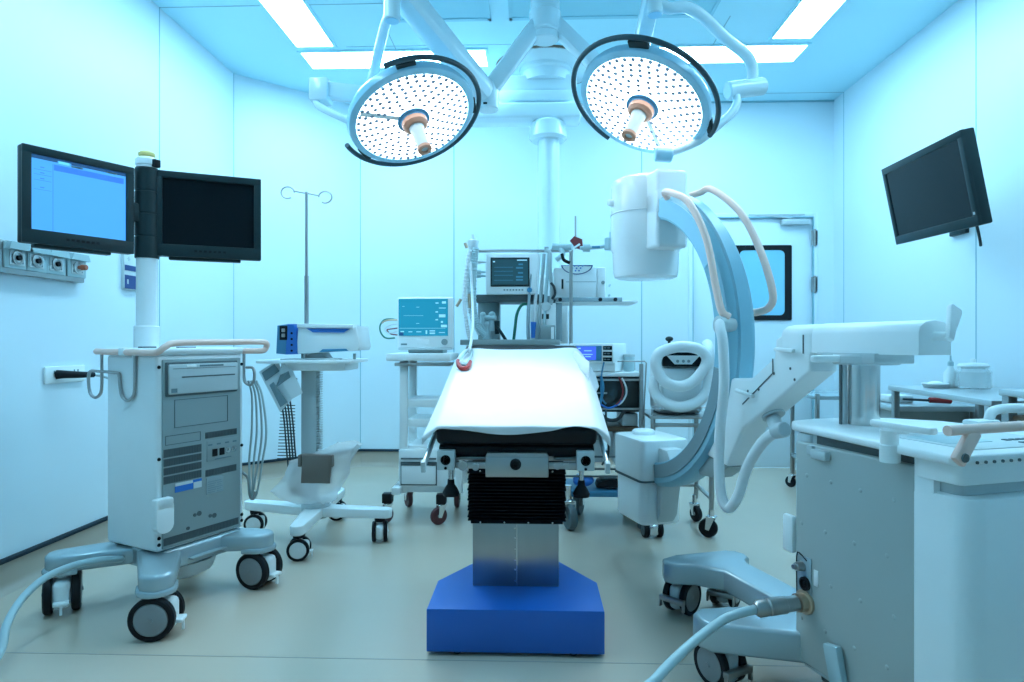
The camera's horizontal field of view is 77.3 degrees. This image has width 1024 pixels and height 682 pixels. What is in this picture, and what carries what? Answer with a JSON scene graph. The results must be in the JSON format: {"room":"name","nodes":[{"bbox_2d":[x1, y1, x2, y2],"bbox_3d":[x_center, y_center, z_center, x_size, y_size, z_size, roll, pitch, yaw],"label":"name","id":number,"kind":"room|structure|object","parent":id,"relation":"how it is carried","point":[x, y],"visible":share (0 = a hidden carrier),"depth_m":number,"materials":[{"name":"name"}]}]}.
{"room":"operating room","nodes":[
{"label":"operating room","id":0,"kind":"room"},
{"bbox_2d":[0,0,232,558],"bbox_3d":[-2.200,-0.460,1.506,0.100,3.000,6.460,0,0,2],"label":"wall","id":1,"kind":"structure","parent":0,"point":[78,77],"depth_m":3.11,"materials":[{"name":"paint"}]},
{"bbox_2d":[0,239,90,282],"bbox_3d":[-2.073,-0.347,2.436,0.089,0.135,1.302,0,0,2],"label":"rail","id":2,"kind":"object","parent":1,"relation":"attached to","point":[16,258],"visible":0.98,"depth_m":2.80,"materials":[{"name":"plastic"}]},
{"bbox_2d":[3,241,31,269],"bbox_3d":[-2.062,-0.355,2.672,0.034,0.111,0.124,0,0,2],"label":"outlet","id":3,"kind":"object","parent":2,"relation":"attached to","point":[16,255],"depth_m":2.66,"materials":[{"name":"plastic"}]},
{"bbox_2d":[25,248,50,272],"bbox_3d":[-2.059,-0.355,2.777,0.034,0.111,0.124,0,0,2],"label":"outlet","id":4,"kind":"object","parent":2,"relation":"attached to","point":[37,260],"depth_m":2.77,"materials":[{"name":"plastic"}]},
{"bbox_2d":[46,250,70,275],"bbox_3d":[-2.055,-0.355,2.891,0.034,0.111,0.124,0,0,2],"label":"outlet","id":5,"kind":"object","parent":2,"relation":"attached to","point":[57,262],"depth_m":2.89,"materials":[{"name":"plastic"}]},
{"bbox_2d":[66,253,90,278],"bbox_3d":[-2.038,-0.355,3.024,0.059,0.111,0.124,0,0,2],"label":"outlet","id":6,"kind":"object","parent":2,"relation":"attached to","point":[76,267],"depth_m":3.01,"materials":[{"name":"grey plastic"}]},
{"bbox_2d":[0,516,109,597],"bbox_3d":[-2.128,0.971,1.484,0.045,0.139,6.420,0,0,2],"label":"baseboard","id":7,"kind":"structure","parent":1,"relation":"attached to","point":[18,570],"depth_m":2.82,"materials":[{"name":"plastic"}]},
{"bbox_2d":[44,365,84,383],"bbox_3d":[-2.091,0.156,2.996,0.014,0.079,0.255,0,0,2],"label":"wall socket","id":8,"kind":"object","parent":1,"relation":"attached to","point":[49,372],"visible":0.82,"depth_m":2.96,"materials":[{"name":"white plastic"}]},
{"bbox_2d":[55,370,107,378],"bbox_3d":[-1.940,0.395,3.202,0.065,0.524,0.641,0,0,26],"label":"plug","id":9,"kind":"object","parent":1,"relation":"attached to","point":[59,374],"visible":0.54,"depth_m":2.95,"materials":[{"name":"black plastic"}]},
{"bbox_2d":[121,254,135,290],"bbox_3d":[-2.057,-0.373,3.520,0.046,0.191,0.220,0,0,2],"label":"box","id":10,"kind":"object","parent":1,"relation":"attached to","point":[128,262],"visible":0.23,"depth_m":3.44,"materials":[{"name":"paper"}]},
{"bbox_2d":[159,8,159,325],"bbox_3d":[-2.071,-0.530,3.760,0.002,2.860,0.006,0,0,2],"label":"trim","id":11,"kind":"structure","parent":1,"relation":"attached to","point":[159,8],"depth_m":3.76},
{"bbox_2d":[233,73,233,346],"bbox_3d":[-2.039,-0.530,4.690,0.002,2.860,0.006,0,0,2],"label":"trim","id":12,"kind":"structure","parent":1,"relation":"attached to","point":[233,73],"depth_m":4.69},
{"bbox_2d":[234,74,359,462],"bbox_3d":[-1.685,-0.460,5.055,1.104,3.000,0.097,0,0,-40],"label":"wall","id":13,"kind":"structure","parent":0,"point":[281,139],"depth_m":4.99,"materials":[{"name":"paint"}]},
{"bbox_2d":[242,449,360,482],"bbox_3d":[-1.639,0.971,5.003,1.012,0.139,0.045,0,0,-40],"label":"baseboard","id":14,"kind":"structure","parent":13,"relation":"attached to","point":[273,468],"depth_m":4.92,"materials":[{"name":"plastic"}]},
{"bbox_2d":[360,153,360,448],"bbox_3d":[-1.266,-0.530,5.346,0.007,2.860,0.002,0,0,2],"label":"trim","id":15,"kind":"structure","parent":13,"relation":"attached to","point":[360,153],"depth_m":5.34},
{"bbox_2d":[0,467,823,681],"bbox_3d":[0.180,1.080,1.745,4.640,0.080,7.100,0,0,2],"label":"floor","id":16,"kind":"structure","parent":0,"point":[356,596],"depth_m":2.54,"materials":[{"name":"plastic"}]},
{"bbox_2d":[0,556,123,659],"bbox_3d":[-1.506,0.925,1.808,0.206,0.227,1.375,0,0,-9],"label":"cable","id":17,"kind":"object","parent":16,"relation":"on","point":[6,625],"visible":1,"depth_m":2.21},
{"bbox_2d":[17,143,282,641],"bbox_3d":[-1.398,0.116,2.610,0.709,1.848,0.791,0,0,21],"label":"workstation","id":18,"kind":"object","parent":16,"relation":"on","point":[175,472],"visible":0.99,"depth_m":2.55,"materials":[{"name":"white plastic"}]},
{"bbox_2d":[17,143,133,255],"bbox_3d":[-1.710,-0.536,2.518,0.103,0.373,0.399,0,0,27],"label":"monitor","id":19,"kind":"object","parent":18,"relation":"on","point":[68,202],"depth_m":2.48,"materials":[{"name":"grey plastic"}]},
{"bbox_2d":[151,496,173,533],"bbox_3d":[-1.321,0.660,2.419,0.036,0.132,0.072,0,0,27],"label":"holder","id":20,"kind":"object","parent":18,"relation":"on","point":[162,507],"depth_m":2.40,"materials":[{"name":"white plastic"}]},
{"bbox_2d":[163,470,201,484],"bbox_3d":[-1.289,0.533,2.509,0.003,0.029,0.163,0,0,27],"label":"vent","id":21,"kind":"object","parent":18,"relation":"attached to","point":[176,477],"depth_m":2.51,"materials":[{"name":"grey metal"}]},
{"bbox_2d":[163,461,201,475],"bbox_3d":[-1.289,0.499,2.509,0.003,0.027,0.163,0,0,27],"label":"vent","id":22,"kind":"object","parent":18,"relation":"attached to","point":[178,468],"depth_m":2.51,"materials":[{"name":"grey metal"}]},
{"bbox_2d":[163,453,201,466],"bbox_3d":[-1.289,0.466,2.509,0.003,0.028,0.163,0,0,27],"label":"vent","id":23,"kind":"object","parent":18,"relation":"attached to","point":[174,459],"depth_m":2.51,"materials":[{"name":"grey metal"}]},
{"bbox_2d":[163,444,201,457],"bbox_3d":[-1.289,0.430,2.509,0.003,0.031,0.163,0,0,27],"label":"vent","id":24,"kind":"object","parent":18,"relation":"attached to","point":[169,450],"depth_m":2.51,"materials":[{"name":"grey metal"}]},
{"bbox_2d":[171,364,223,392],"bbox_3d":[-1.250,0.147,2.552,0.003,0.104,0.232,0,0,27],"label":"panel","id":25,"kind":"object","parent":18,"relation":"on","point":[172,390],"depth_m":2.59,"materials":[{"name":"grey plastic"}]},
{"bbox_2d":[163,517,238,546],"bbox_3d":[-1.248,0.768,2.589,0.003,0.029,0.342,0,0,27],"label":"vent","id":26,"kind":"object","parent":18,"relation":"attached to","point":[212,527],"depth_m":2.57,"materials":[{"name":"grey metal"}]},
{"bbox_2d":[157,170,260,262],"bbox_3d":[-1.338,-0.542,2.832,0.303,0.379,0.351,0,0,27],"label":"monitor","id":27,"kind":"object","parent":18,"relation":"on","point":[201,217],"depth_m":2.82,"materials":[{"name":"grey plastic"}]},
{"bbox_2d":[206,464,235,476],"bbox_3d":[-1.210,0.538,2.665,0.003,0.027,0.149,0,0,27],"label":"vent","id":28,"kind":"object","parent":18,"relation":"attached to","point":[213,470],"depth_m":2.66,"materials":[{"name":"grey metal"}]},
{"bbox_2d":[205,428,236,438],"bbox_3d":[-1.210,0.385,2.666,0.003,0.025,0.152,0,0,27],"label":"vent","id":29,"kind":"object","parent":18,"relation":"attached to","point":[213,434],"depth_m":2.66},
{"bbox_2d":[208,440,236,458],"bbox_3d":[-1.206,0.455,2.668,0.002,0.066,0.136,0,0,27],"label":"socket","id":30,"kind":"object","parent":18,"relation":"attached to","point":[233,440],"depth_m":2.67,"materials":[{"name":"grey plastic"}]},
{"bbox_2d":[247,380,266,498],"bbox_3d":[-1.096,0.430,2.764,0.112,0.520,0.019,0,0,24],"label":"hanging cable","id":31,"kind":"object","parent":18,"relation":"hanging from","point":[256,383],"visible":1,"depth_m":2.76,"materials":[{"name":"grey rubber"}]},
{"bbox_2d":[243,186,391,561],"bbox_3d":[-1.038,0.091,3.400,0.595,1.898,0.688,0,0,-38],"label":"trolley","id":32,"kind":"object","parent":16,"relation":"on","point":[314,507],"visible":0.92,"depth_m":3.37,"materials":[{"name":"grey plastic"}]},
{"bbox_2d":[259,364,302,411],"bbox_3d":[-1.184,0.230,3.273,0.233,0.265,0.055,0,0,9],"label":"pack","id":33,"kind":"object","parent":32,"relation":"hanging from","point":[282,384],"visible":0.96,"depth_m":3.27,"materials":[{"name":"plastic"}]},
{"bbox_2d":[256,358,367,370],"bbox_3d":[-1.056,0.126,3.423,0.490,0.058,0.350,0,0,2],"label":"tray","id":34,"kind":"object","parent":32,"relation":"on","point":[295,364],"depth_m":3.31,"materials":[{"name":"grey plastic"}]},
{"bbox_2d":[298,453,334,483],"bbox_3d":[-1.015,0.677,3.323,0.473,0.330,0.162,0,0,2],"label":"box","id":35,"kind":"object","parent":32,"relation":"on","point":[317,468],"visible":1,"depth_m":3.25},
{"bbox_2d":[276,323,370,358],"bbox_3d":[-0.997,0.003,3.407,0.436,0.185,0.258,0,0,2],"label":"medical device","id":36,"kind":"object","parent":32,"relation":"on","point":[314,340],"visible":0.99,"depth_m":3.30,"materials":[{"name":"white plastic"}]},
{"bbox_2d":[5,652,806,666],"bbox_3d":[0.191,1.040,2.072,4.640,0.001,0.005,0,0,2],"label":"trim","id":37,"kind":"structure","parent":16,"relation":"attached to","point":[5,652],"depth_m":2.10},
{"bbox_2d":[382,352,467,524],"bbox_3d":[-0.524,0.556,3.830,0.485,0.968,0.474,0,0,2],"label":"trolley","id":38,"kind":"object","parent":16,"relation":"on","point":[411,453],"visible":0.69,"depth_m":3.69,"materials":[{"name":"white plastic"}]},
{"bbox_2d":[408,414,431,426],"bbox_3d":[-0.454,0.477,3.858,0.303,0.045,0.280,0,0,2],"label":"shelf","id":39,"kind":"object","parent":38,"relation":"attached to","point":[416,420],"depth_m":3.72,"materials":[{"name":"white plastic"}]},
{"bbox_2d":[386,352,457,360],"bbox_3d":[-0.531,0.093,3.850,0.374,0.043,0.380,0,0,2],"label":"shelf","id":40,"kind":"object","parent":38,"relation":"attached to","point":[401,356],"depth_m":3.66,"materials":[{"name":"white plastic"}]},
{"bbox_2d":[408,439,439,448],"bbox_3d":[-0.454,0.632,3.858,0.303,0.045,0.280,0,0,2],"label":"shelf","id":41,"kind":"object","parent":38,"relation":"attached to","point":[415,443],"depth_m":3.77,"materials":[{"name":"white plastic"}]},
{"bbox_2d":[395,362,453,365],"bbox_3d":[-0.506,0.134,3.842,0.324,0.020,0.356,0,0,2],"label":"shelf","id":42,"kind":"object","parent":38,"relation":"on","point":[401,363],"depth_m":3.67,"materials":[{"name":"plastic"}]},
{"bbox_2d":[408,395,440,406],"bbox_3d":[-0.454,0.362,3.858,0.303,0.045,0.280,0,0,2],"label":"shelf","id":43,"kind":"object","parent":38,"relation":"attached to","point":[415,400],"depth_m":3.72,"materials":[{"name":"white plastic"}]},
{"bbox_2d":[398,297,453,352],"bbox_3d":[-0.505,-0.092,3.833,0.329,0.331,0.214,0,0,2],"label":"patient monitor","id":44,"kind":"object","parent":38,"relation":"on","point":[425,324],"visible":0.96,"depth_m":3.74,"materials":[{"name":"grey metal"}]},
{"bbox_2d":[379,318,397,338],"bbox_3d":[-0.742,-0.074,3.845,0.116,0.126,0.015,0,0,2],"label":"lead","id":45,"kind":"object","parent":44,"relation":"attached to","point":[386,319],"visible":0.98,"depth_m":3.84,"materials":[{"name":"white plastic"}]},
{"bbox_2d":[420,346,609,655],"bbox_3d":[0.029,0.531,2.652,0.620,1.017,1.137,0,0,2],"label":"table","id":46,"kind":"object","parent":16,"relation":"on","point":[516,595],"visible":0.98,"depth_m":2.22,"materials":[{"name":"blue metal"}]},
{"bbox_2d":[422,348,609,445],"bbox_3d":[0.049,0.198,2.681,0.688,0.331,0.986,0,0,2],"label":"drape","id":47,"kind":"object","parent":46,"relation":"on","point":[518,391],"visible":0.98,"depth_m":2.49,"materials":[{"name":"white fabric"}]},
{"bbox_2d":[456,262,473,370],"bbox_3d":[-0.230,-0.169,3.265,0.077,0.595,1.005,0,0,-2],"label":"tube","id":48,"kind":"object","parent":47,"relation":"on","point":[463,365],"visible":1,"depth_m":3.02,"materials":[{"name":"white plastic"}]},
{"bbox_2d":[455,216,637,500],"bbox_3d":[0.230,0.135,4.183,1.136,1.810,0.624,0,0,2],"label":"machine","id":49,"kind":"object","parent":16,"relation":"on","point":[487,323],"visible":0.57,"depth_m":3.98,"materials":[{"name":"grey metal"}]},
{"bbox_2d":[477,253,537,294],"bbox_3d":[-0.026,-0.420,4.111,0.385,0.259,0.264,0,0,2],"label":"monitor","id":50,"kind":"object","parent":49,"relation":"on","point":[506,273],"visible":0.92,"depth_m":3.99,"materials":[{"name":"white plastic"}]},
{"bbox_2d":[460,339,559,344],"bbox_3d":[-0.004,0.008,4.178,0.610,0.034,0.550,0,0,2],"label":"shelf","id":51,"kind":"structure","parent":49,"relation":"on","point":[487,341],"depth_m":3.90,"materials":[{"name":"grey metal"}]},
{"bbox_2d":[476,294,543,304],"bbox_3d":[-0.007,-0.271,4.203,0.441,0.045,0.340,0,0,2],"label":"shelf","id":52,"kind":"object","parent":49,"relation":"attached to","point":[481,299],"depth_m":4.04,"materials":[{"name":"grey metal"}]},
{"bbox_2d":[552,265,610,299],"bbox_3d":[0.445,-0.371,4.126,0.361,0.207,0.262,0,0,2],"label":"gas analyser","id":53,"kind":"object","parent":49,"relation":"on","point":[588,281],"visible":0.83,"depth_m":4.01,"materials":[{"name":"white paint"}]},
{"bbox_2d":[552,232,610,263],"bbox_3d":[0.424,-0.552,3.817,0.373,0.201,0.093,0,0,0],"label":"support","id":54,"kind":"object","parent":49,"relation":"attached to","point":[607,243],"visible":0.92,"depth_m":3.81,"materials":[{"name":"white metal"}]},
{"bbox_2d":[555,300,637,305],"bbox_3d":[0.541,-0.248,4.194,0.515,0.016,0.360,0,0,2],"label":"shelf","id":55,"kind":"object","parent":49,"relation":"attached to","point":[624,302],"depth_m":4.10,"materials":[{"name":"white plastic"}]},
{"bbox_2d":[563,361,646,529],"bbox_3d":[0.499,0.574,3.697,0.543,0.931,0.488,0,0,2],"label":"equipment rack","id":56,"kind":"object","parent":16,"relation":"on","point":[633,402],"visible":0.43,"depth_m":3.60,"materials":[{"name":"metal"}]},
{"bbox_2d":[573,477,593,485],"bbox_3d":[0.403,0.788,3.608,0.120,0.064,0.080,0,0,2],"label":"bundle","id":57,"kind":"object","parent":56,"relation":"on","point":[588,480],"visible":0.57,"depth_m":3.58,"materials":[{"name":"plastic"}]},
{"bbox_2d":[565,478,617,496],"bbox_3d":[0.488,0.852,3.725,0.519,0.032,0.340,0,0,2],"label":"shelf","id":58,"kind":"object","parent":56,"relation":"attached to","point":[593,490],"depth_m":3.58,"materials":[{"name":"metal"}]},
{"bbox_2d":[569,343,625,371],"bbox_3d":[0.500,0.093,3.724,0.265,0.157,0.268,0,0,26],"label":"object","id":59,"kind":"object","parent":56,"relation":"on","point":[596,354],"visible":0.8,"depth_m":3.60,"materials":[{"name":"white plastic"}]},
{"bbox_2d":[595,477,617,487],"bbox_3d":[0.549,0.798,3.643,0.145,0.050,0.120,0,0,2],"label":"foot pedal","id":60,"kind":"object","parent":56,"relation":"on","point":[601,482],"visible":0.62,"depth_m":3.59,"materials":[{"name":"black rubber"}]},
{"bbox_2d":[599,362,626,464],"bbox_3d":[0.555,0.404,3.558,0.172,0.577,0.020,0,0,2],"label":"cables","id":61,"kind":"object","parent":56,"relation":"hanging from","point":[620,401],"visible":0.89,"depth_m":3.55,"materials":[{"name":"blue rubber"}]},
{"bbox_2d":[593,370,638,376],"bbox_3d":[0.493,0.188,3.733,0.489,0.023,0.305,0,0,2],"label":"shelf","id":62,"kind":"object","parent":56,"relation":"attached to","point":[622,373],"depth_m":3.58,"materials":[{"name":"white plastic"}]},
{"bbox_2d":[607,421,638,430],"bbox_3d":[0.493,0.496,3.735,0.449,0.026,0.260,0,0,2],"label":"shelf","id":63,"kind":"object","parent":56,"relation":"attached to","point":[611,426],"depth_m":3.61,"materials":[{"name":"grey metal"}]},
{"bbox_2d":[623,354,634,370],"bbox_3d":[0.676,0.124,3.699,0.068,0.098,0.068,0,0,2],"label":"jar","id":64,"kind":"object","parent":56,"relation":"on","point":[627,366],"visible":1,"depth_m":3.67,"materials":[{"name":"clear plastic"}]},
{"bbox_2d":[640,407,717,537],"bbox_3d":[0.892,0.693,3.542,0.401,0.694,0.399,0,0,2],"label":"stand","id":65,"kind":"object","parent":16,"relation":"on","point":[707,526],"visible":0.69,"depth_m":3.38,"materials":[{"name":"metal"}]},
{"bbox_2d":[644,409,703,426],"bbox_3d":[0.907,0.425,3.551,0.347,0.060,0.360,0,0,2],"label":"shelf","id":66,"kind":"object","parent":65,"relation":"attached to","point":[653,415],"depth_m":3.38,"materials":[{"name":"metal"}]},
{"bbox_2d":[648,336,714,413],"bbox_3d":[0.909,0.185,3.501,0.364,0.421,0.379,0,0,2],"label":"medical machine","id":67,"kind":"object","parent":65,"relation":"on","point":[678,369],"visible":0.97,"depth_m":3.36,"materials":[{"name":"white plastic"}]},
{"bbox_2d":[644,595,800,681],"bbox_3d":[0.362,0.875,1.423,0.244,0.315,1.174,0,0,39],"label":"cable","id":68,"kind":"object","parent":16,"relation":"on","point":[779,605],"visible":1,"depth_m":1.77,"materials":[{"name":"plastic"}]},
{"bbox_2d":[785,391,838,486],"bbox_3d":[2.201,0.690,4.349,0.505,0.700,0.475,0,0,2],"label":"trolley","id":69,"kind":"object","parent":16,"relation":"on","point":[790,481],"visible":0.32,"depth_m":4.52,"materials":[{"name":"metal"}]},
{"bbox_2d":[805,391,838,399],"bbox_3d":[2.206,0.367,4.337,0.469,0.025,0.420,0,0,2],"label":"shelf","id":70,"kind":"object","parent":69,"relation":"attached to","point":[817,395],"depth_m":4.18,"materials":[{"name":"metal"}]},
{"bbox_2d":[607,169,1023,681],"bbox_3d":[0.914,0.120,2.354,0.902,1.837,1.991,0,0,-16],"label":"machine","id":71,"kind":"object","parent":16,"relation":"on","point":[906,536],"visible":1,"depth_m":1.77,"materials":[{"name":"grey plastic"}]},
{"bbox_2d":[791,561,804,570],"bbox_3d":[0.811,0.640,1.818,0.030,0.028,0.028,0,0,-16],"label":"switch","id":72,"kind":"object","parent":71,"relation":"attached to","point":[798,565],"depth_m":1.81,"materials":[{"name":"plastic"}]},
{"bbox_2d":[791,589,814,614],"bbox_3d":[0.818,0.738,1.807,0.030,0.068,0.068,0,0,-16],"label":"socket","id":73,"kind":"object","parent":71,"relation":"attached to","point":[806,597],"depth_m":1.79,"materials":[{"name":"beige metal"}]},
{"bbox_2d":[792,418,1023,465],"bbox_3d":[1.148,0.253,1.730,0.652,0.021,0.635,0,0,-16],"label":"countertop","id":74,"kind":"structure","parent":71,"relation":"on","point":[868,436],"depth_m":1.59,"materials":[{"name":"white plastic"}]},
{"bbox_2d":[880,398,974,422],"bbox_3d":[2.321,0.698,3.727,0.456,0.685,0.490,0,0,2],"label":"tray","id":75,"kind":"object","parent":16,"relation":"on","point":[917,410],"visible":0.23,"depth_m":3.52,"materials":[{"name":"metal"}]},
{"bbox_2d":[880,394,912,402],"bbox_3d":[2.221,0.332,3.706,0.141,0.044,0.120,0,0,2],"label":"packet","id":76,"kind":"object","parent":75,"relation":"on","point":[883,397],"visible":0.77,"depth_m":3.65,"materials":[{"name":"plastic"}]},
{"bbox_2d":[903,397,951,403],"bbox_3d":[2.328,0.333,3.585,0.254,0.036,0.037,0,0,5],"label":"tool","id":77,"kind":"object","parent":75,"relation":"on","point":[930,399],"visible":0.86,"depth_m":3.57,"materials":[{"name":"red plastic"}]},
{"bbox_2d":[888,385,1023,420],"bbox_3d":[2.230,0.640,3.014,0.569,0.800,0.893,0,0,2],"label":"side table","id":78,"kind":"object","parent":16,"relation":"on","point":[981,396],"visible":0.36,"depth_m":3.10,"materials":[{"name":"metal"}]},
{"bbox_2d":[921,381,949,387],"bbox_3d":[2.174,0.225,3.287,0.124,0.042,0.124,0,0,2],"label":"dish","id":79,"kind":"object","parent":78,"relation":"on","point":[932,384],"visible":0.93,"depth_m":3.26,"materials":[{"name":"white ceramic"}]},
{"bbox_2d":[943,355,957,387],"bbox_3d":[2.265,0.157,3.304,0.066,0.166,0.065,0,0,2],"label":"squeeze bottle","id":80,"kind":"object","parent":78,"relation":"on","point":[950,375],"visible":0.92,"depth_m":3.28,"materials":[{"name":"white plastic"}]},
{"bbox_2d":[956,359,989,367],"bbox_3d":[2.322,0.163,3.222,0.156,0.150,0.156,0,0,2],"label":"lid","id":81,"kind":"object","parent":78,"relation":"on","point":[972,364],"visible":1,"depth_m":3.18,"materials":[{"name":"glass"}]},
{"bbox_2d":[999,389,1023,421],"bbox_3d":[2.191,0.615,2.075,0.564,0.850,0.898,0,0,2],"label":"side table","id":82,"kind":"object","parent":16,"relation":"on","point":[1008,395],"visible":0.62,"depth_m":2.49,"materials":[{"name":"metal"}]},
{"bbox_2d":[1013,415,1023,420],"bbox_3d":[2.188,0.297,2.076,0.510,0.015,0.860,0,0,2],"label":"shelf","id":83,"kind":"object","parent":82,"relation":"attached to","point":[1015,417],"depth_m":2.46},
{"bbox_2d":[152,0,957,103],"bbox_3d":[0.180,-2.000,1.745,4.640,0.080,7.100,0,0,2],"label":"ceiling","id":84,"kind":"structure","parent":0,"point":[863,33],"depth_m":4.08,"materials":[{"name":"paint"}]},
{"bbox_2d":[159,3,383,7],"bbox_3d":[-1.333,-1.959,3.735,1.480,0.002,0.006,0,0,2],"label":"trim","id":85,"kind":"structure","parent":84,"relation":"attached to","point":[359,3],"depth_m":3.74,"materials":[{"name":"metal"}]},
{"bbox_2d":[256,0,336,48],"bbox_3d":[-1.327,-1.955,3.618,0.285,0.010,1.290,0,0,2],"label":"recessed light","id":86,"kind":"object","parent":84,"relation":"in","point":[298,22],"visible":1,"depth_m":3.93,"materials":[{"name":"white plastic"}]},
{"bbox_2d":[297,49,373,69],"bbox_3d":[-1.184,-1.955,4.442,0.527,0.010,0.312,0,0,2],"label":"recessed light","id":87,"kind":"object","parent":84,"relation":"in","point":[337,59],"depth_m":4.43,"materials":[{"name":"white plastic"}]},
{"bbox_2d":[380,48,432,68],"bbox_3d":[-0.741,-1.955,4.423,0.410,0.010,0.302,0,0,2],"label":"recessed light","id":88,"kind":"object","parent":84,"relation":"in","point":[389,54],"depth_m":4.35,"materials":[{"name":"white plastic"}]},
{"bbox_2d":[351,44,510,46],"bbox_3d":[-0.554,-1.959,4.245,1.100,0.002,0.006,0,0,2],"label":"trim","id":89,"kind":"structure","parent":84,"relation":"attached to","point":[476,44],"depth_m":4.24,"materials":[{"name":"white metal"}]},
{"bbox_2d":[400,0,490,22],"bbox_3d":[-0.453,-1.954,3.112,0.600,0.012,1.590,0,0,2],"label":"panel","id":90,"kind":"object","parent":84,"relation":"attached to","point":[449,10],"visible":0.41,"depth_m":3.78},
{"bbox_2d":[466,47,489,67],"bbox_3d":[-0.228,-1.955,4.410,0.141,0.010,0.312,0,0,2],"label":"recessed light","id":91,"kind":"object","parent":84,"relation":"in","point":[481,55],"depth_m":4.38,"materials":[{"name":"white plastic"}]},
{"bbox_2d":[508,0,530,20],"bbox_3d":[0.046,-1.954,3.095,0.180,0.012,1.590,0,0,2],"label":"panel","id":92,"kind":"object","parent":84,"relation":"attached to","point":[519,10],"visible":0.59,"depth_m":3.77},
{"bbox_2d":[471,45,585,343],"bbox_3d":[0.022,-0.970,4.602,1.167,1.980,0.724,0,0,2],"label":"pendant","id":93,"kind":"object","parent":84,"relation":"hanging from","point":[538,96],"visible":0.51,"depth_m":4.48,"materials":[{"name":"metal"}]},
{"bbox_2d":[309,0,767,166],"bbox_3d":[0.193,-1.386,2.833,2.047,1.148,1.320,0,0,-20],"label":"light","id":94,"kind":"object","parent":84,"relation":"hanging from","point":[411,111],"depth_m":2.88,"materials":[{"name":"white paint"}]},
{"bbox_2d":[560,0,720,19],"bbox_3d":[0.701,-1.954,3.073,0.950,0.012,1.590,0,0,2],"label":"panel","id":95,"kind":"object","parent":84,"relation":"attached to","point":[570,9],"visible":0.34,"depth_m":3.76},
{"bbox_2d":[674,44,743,63],"bbox_3d":[1.348,-1.955,4.353,0.548,0.010,0.307,0,0,2],"label":"recessed light","id":96,"kind":"object","parent":84,"relation":"in","point":[703,53],"depth_m":4.35,"materials":[{"name":"white plastic"}]},
{"bbox_2d":[662,45,806,62],"bbox_3d":[1.331,-1.956,4.367,1.250,0.007,0.250,0,0,2],"label":"diffuser","id":97,"kind":"object","parent":96,"relation":"attached to","point":[702,53],"depth_m":4.35,"materials":[{"name":"white plastic"}]},
{"bbox_2d":[743,42,811,63],"bbox_3d":[1.749,-1.955,4.342,0.452,0.010,0.311,0,0,2],"label":"recessed light","id":98,"kind":"object","parent":84,"relation":"in","point":[761,52],"depth_m":4.32,"materials":[{"name":"white plastic"}]},
{"bbox_2d":[766,92,843,93],"bbox_3d":[1.670,-1.959,5.074,1.890,0.002,0.006,0,0,2],"label":"trim","id":99,"kind":"structure","parent":84,"relation":"attached to","point":[808,92],"depth_m":5.04,"materials":[{"name":"white metal"}]},
{"bbox_2d":[768,0,848,39],"bbox_3d":[1.781,-1.955,3.501,0.285,0.010,1.290,0,0,2],"label":"recessed light","id":100,"kind":"object","parent":84,"relation":"in","point":[806,19],"visible":1,"depth_m":3.89,"materials":[{"name":"white plastic"}]},
{"bbox_2d":[361,102,833,449],"bbox_3d":[0.663,-0.460,5.330,3.920,3.000,0.100,0,0,2],"label":"wall","id":101,"kind":"structure","parent":0,"point":[777,157],"depth_m":5.29,"materials":[{"name":"paint"}]},
{"bbox_2d":[453,146,453,361],"bbox_3d":[-0.483,-0.530,5.319,0.008,2.860,0.002,0,0,2],"label":"trim","id":102,"kind":"structure","parent":101,"relation":"attached to","point":[453,146],"depth_m":5.32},
{"bbox_2d":[360,449,614,467],"bbox_3d":[0.076,0.971,5.278,2.690,0.139,0.045,0,0,2],"label":"baseboard","id":103,"kind":"structure","parent":101,"relation":"attached to","point":[368,457],"depth_m":5.33,"materials":[{"name":"plastic"}]},
{"bbox_2d":[641,151,641,363],"bbox_3d":[1.067,-0.530,5.266,0.008,2.860,0.002,0,0,2],"label":"trim","id":104,"kind":"structure","parent":101,"relation":"attached to","point":[641,151],"depth_m":5.26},
{"bbox_2d":[688,213,817,442],"bbox_3d":[1.969,-0.003,5.239,1.045,2.085,0.032,0,0,2],"label":"trim","id":105,"kind":"structure","parent":101,"relation":"attached to","point":[690,246],"depth_m":5.23,"materials":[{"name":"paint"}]},
{"bbox_2d":[693,214,817,466],"bbox_3d":[1.986,0.000,5.242,1.001,2.068,0.105,0,0,2],"label":"door","id":106,"kind":"structure","parent":101,"relation":"in","point":[787,242],"depth_m":5.24,"materials":[{"name":"paint"}]},
{"bbox_2d":[711,100,833,102],"bbox_3d":[1.676,-1.954,5.239,1.890,0.012,0.010,0,0,2],"label":"trim","id":107,"kind":"structure","parent":101,"relation":"attached to","point":[781,100],"depth_m":5.21,"materials":[{"name":"metal"}]},
{"bbox_2d":[834,0,1023,421],"bbox_3d":[2.550,-0.460,1.713,0.100,3.000,7.200,0,0,2],"label":"wall","id":108,"kind":"structure","parent":0,"point":[922,93],"depth_m":3.83,"materials":[{"name":"paint"}]},
{"bbox_2d":[843,93,843,322],"bbox_3d":[2.614,-0.530,5.043,0.002,2.860,0.006,0,0,2],"label":"trim","id":109,"kind":"structure","parent":108,"relation":"attached to","point":[843,93],"depth_m":5.04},
{"bbox_2d":[881,127,991,246],"bbox_3d":[2.148,-0.686,3.303,0.422,0.525,1.156,0,0,31],"label":"television","id":110,"kind":"object","parent":108,"relation":"attached to","point":[939,188],"visible":1,"depth_m":3.01,"materials":[{"name":"grey plastic"}]},
{"bbox_2d":[975,0,976,385],"bbox_3d":[2.562,-0.530,3.534,0.002,2.860,0.006,0,0,2],"label":"trim","id":111,"kind":"structure","parent":108,"relation":"attached to","point":[975,0],"depth_m":3.53,"materials":[{"name":"grey metal"}]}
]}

